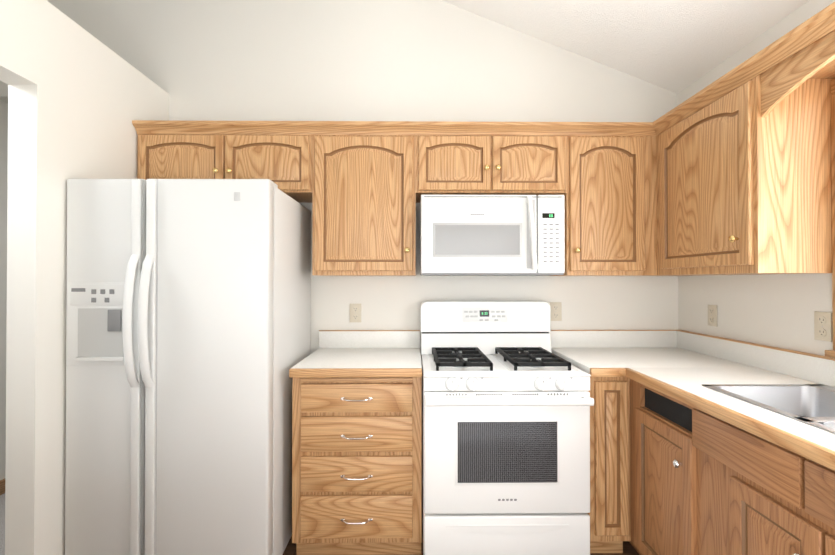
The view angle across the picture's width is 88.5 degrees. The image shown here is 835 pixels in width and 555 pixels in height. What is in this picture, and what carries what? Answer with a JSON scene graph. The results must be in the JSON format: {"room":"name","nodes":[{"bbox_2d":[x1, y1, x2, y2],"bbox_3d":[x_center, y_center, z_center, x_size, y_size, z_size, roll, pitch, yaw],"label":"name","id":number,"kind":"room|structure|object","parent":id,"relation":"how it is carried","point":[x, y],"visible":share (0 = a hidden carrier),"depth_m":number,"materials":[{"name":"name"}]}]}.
{"room":"kitchen","nodes":[
{"label":"kitchen","id":0,"kind":"room"},
{"bbox_2d":[0,493,4,554],"bbox_3d":[-2.882,1.365,1.168,2.753,0.051,7.315,0,0,-1],"label":"floor","id":1,"kind":"structure","parent":0,"point":[2,524],"depth_m":2.34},
{"bbox_2d":[3,103,7,478],"bbox_3d":[-2.665,0.089,3.771,0.102,2.540,2.134,0,0,-1],"label":"wall","id":2,"kind":"structure","parent":0,"point":[5,331],"depth_m":2.70,"materials":[{"name":"white paint"}]},
{"bbox_2d":[0,479,4,494],"bbox_3d":[-2.608,1.315,3.653,0.018,0.086,2.149,0,0,-1],"label":"baseboard","id":3,"kind":"structure","parent":2,"relation":"attached to","point":[2,486],"depth_m":2.66,"materials":[{"name":"brown wood"}]},
{"bbox_2d":[0,0,168,554],"bbox_3d":[-1.552,0.094,0.073,0.114,2.474,5.080,0,0,-1],"label":"wall","id":4,"kind":"structure","parent":0,"point":[80,98],"depth_m":1.74,"materials":[{"name":"white paint"}]},
{"bbox_2d":[0,0,677,479],"bbox_3d":[-1.231,-1.059,2.676,5.880,4.819,0.102,0,0,-1],"label":"wall","id":5,"kind":"structure","parent":0,"point":[325,60],"depth_m":2.63,"materials":[{"name":"white paint"}]},
{"bbox_2d":[132,120,311,202],"bbox_3d":[-1.042,-0.647,2.460,0.944,0.371,0.321,0,0,-1],"label":"upper cabinet","id":6,"kind":"object","parent":5,"relation":"attached to","point":[280,152],"depth_m":2.30,"materials":[{"name":"brown wood"}]},
{"bbox_2d":[350,304,360,321],"bbox_3d":[-0.379,0.215,2.616,0.071,0.114,0.009,0,0,-1],"label":"electrical outlet","id":7,"kind":"object","parent":5,"relation":"attached to","point":[355,312],"visible":1,"depth_m":2.62,"materials":[{"name":"beige plastic"}]},
{"bbox_2d":[308,121,419,275],"bbox_3d":[-0.291,-0.422,2.466,0.558,0.820,0.321,0,0,-1],"label":"upper cabinet","id":8,"kind":"object","parent":5,"relation":"attached to","point":[364,197],"depth_m":2.31,"materials":[{"name":"brown wood"}]},
{"bbox_2d":[420,121,571,200],"bbox_3d":[0.400,-0.647,2.474,0.823,0.371,0.321,0,0,-1],"label":"upper cabinet","id":9,"kind":"object","parent":5,"relation":"attached to","point":[457,158],"depth_m":2.32,"materials":[{"name":"brown wood"}]},
{"bbox_2d":[420,195,564,275],"bbox_3d":[0.394,-0.224,2.412,0.753,0.420,0.437,0,0,-1],"label":"microwave","id":10,"kind":"object","parent":9,"relation":"attached to","point":[492,235],"visible":1,"depth_m":2.24,"materials":[{"name":"white"}]},
{"bbox_2d":[550,302,561,320],"bbox_3d":[0.848,0.207,2.628,0.071,0.114,0.009,0,0,-1],"label":"electrical outlet","id":11,"kind":"object","parent":5,"relation":"attached to","point":[556,311],"visible":0.9,"depth_m":2.63,"materials":[{"name":"beige plastic"}]},
{"bbox_2d":[549,122,655,275],"bbox_3d":[1.057,-0.422,2.478,0.493,0.820,0.321,0,0,-1],"label":"upper cabinet","id":12,"kind":"object","parent":5,"relation":"attached to","point":[610,211],"depth_m":2.32,"materials":[{"name":"brown wood"}]},
{"bbox_2d":[283,531,638,554],"bbox_3d":[0.062,1.357,0.079,3.343,0.051,5.080,0,0,-1],"label":"floor","id":13,"kind":"structure","parent":0,"point":[628,548],"depth_m":2.12,"materials":[{"name":"plastic"}]},
{"bbox_2d":[65,179,310,554],"bbox_3d":[-1.073,0.457,2.167,0.864,1.780,0.835,0,0,-1],"label":"fridge","id":14,"kind":"object","parent":13,"relation":"on","point":[188,302],"visible":0.98,"depth_m":1.83,"materials":[{"name":"white metal"}]},
{"bbox_2d":[292,377,421,554],"bbox_3d":[-0.286,0.907,2.303,0.605,0.880,0.626,0,0,-1],"label":"base cabinet","id":15,"kind":"object","parent":13,"relation":"on","point":[357,442],"depth_m":1.99,"materials":[{"name":"brown wood"}]},
{"bbox_2d":[289,330,421,377],"bbox_3d":[-0.288,0.391,2.297,0.612,0.146,0.645,0,0,-1],"label":"countertop","id":16,"kind":"structure","parent":15,"relation":"on","point":[340,353],"depth_m":2.31,"materials":[{"name":"white laminate"}]},
{"bbox_2d":[420,301,593,554],"bbox_3d":[0.405,0.742,2.236,0.772,1.212,0.706,0,0,-1],"label":"range","id":17,"kind":"object","parent":13,"relation":"on","point":[507,401],"visible":1,"depth_m":1.94,"materials":[{"name":"white metal"}]},
{"bbox_2d":[588,376,635,552],"bbox_3d":[0.913,0.907,2.279,0.216,0.880,0.698,0,0,-1],"label":"base cabinet","id":18,"kind":"object","parent":13,"relation":"on","point":[612,514],"depth_m":2.01,"materials":[{"name":"brown wood"}]},
{"bbox_2d":[549,330,616,376],"bbox_3d":[0.870,0.391,2.308,0.133,0.146,0.645,0,0,-1],"label":"countertop","id":19,"kind":"structure","parent":18,"relation":"on","point":[597,357],"depth_m":2.47,"materials":[{"name":"white laminate"}]},
{"bbox_2d":[636,382,834,554],"bbox_3d":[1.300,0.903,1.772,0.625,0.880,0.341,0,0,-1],"label":"base cabinet","id":20,"kind":"object","parent":13,"relation":"on","point":[670,475],"depth_m":1.43,"materials":[{"name":"brown wood"}]},
{"bbox_2d":[585,330,834,470],"bbox_3d":[1.279,0.382,1.493,0.672,0.149,2.283,0,0,-1],"label":"countertop","id":21,"kind":"structure","parent":20,"relation":"on","point":[683,366],"depth_m":1.82,"materials":[{"name":"white laminate"}]},
{"bbox_2d":[702,384,834,433],"bbox_3d":[1.339,0.500,1.243,0.467,0.181,0.838,0,0,-1],"label":"sink","id":22,"kind":"object","parent":21,"relation":"in","point":[812,404],"visible":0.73,"depth_m":1.63,"materials":[{"name":"silver metal"}]},
{"bbox_2d":[441,0,808,93],"bbox_3d":[-1.264,-2.363,0.145,6.071,2.520,5.283,0,0,-1],"label":"ceiling","id":23,"kind":"structure","parent":0,"point":[676,46],"depth_m":2.31,"materials":[{"name":"white paint"}]},
{"bbox_2d":[677,0,834,355],"bbox_3d":[1.682,0.061,0.104,0.102,2.540,5.080,0,0,-1],"label":"wall","id":24,"kind":"structure","parent":0,"point":[775,310],"depth_m":2.02,"materials":[{"name":"white paint"}]},
{"bbox_2d":[708,305,716,326],"bbox_3d":[1.603,0.205,2.333,0.009,0.114,0.071,0,0,-1],"label":"electrical outlet","id":25,"kind":"object","parent":24,"relation":"attached to","point":[712,315],"visible":1,"depth_m":2.32,"materials":[{"name":"beige plastic"}]},
{"bbox_2d":[656,54,834,275],"bbox_3d":[1.450,-0.426,1.970,0.321,0.820,0.630,0,0,-1],"label":"upper cabinet","id":26,"kind":"object","parent":24,"relation":"attached to","point":[729,173],"depth_m":1.67,"materials":[{"name":"brown wood"}]},
{"bbox_2d":[814,311,831,341],"bbox_3d":[1.609,0.193,1.703,0.009,0.114,0.071,0,0,-1],"label":"electrical outlet","id":27,"kind":"object","parent":24,"relation":"attached to","point":[822,326],"visible":1,"depth_m":1.70,"materials":[{"name":"beige plastic"}]},
{"bbox_2d":[825,78,834,357],"bbox_3d":[1.600,-0.234,1.172,0.038,1.069,0.986,0,0,-1],"label":"window unit","id":28,"kind":"structure","parent":24,"relation":"in","point":[830,353],"depth_m":1.64,"materials":[{"name":"brown wood"}]}
]}

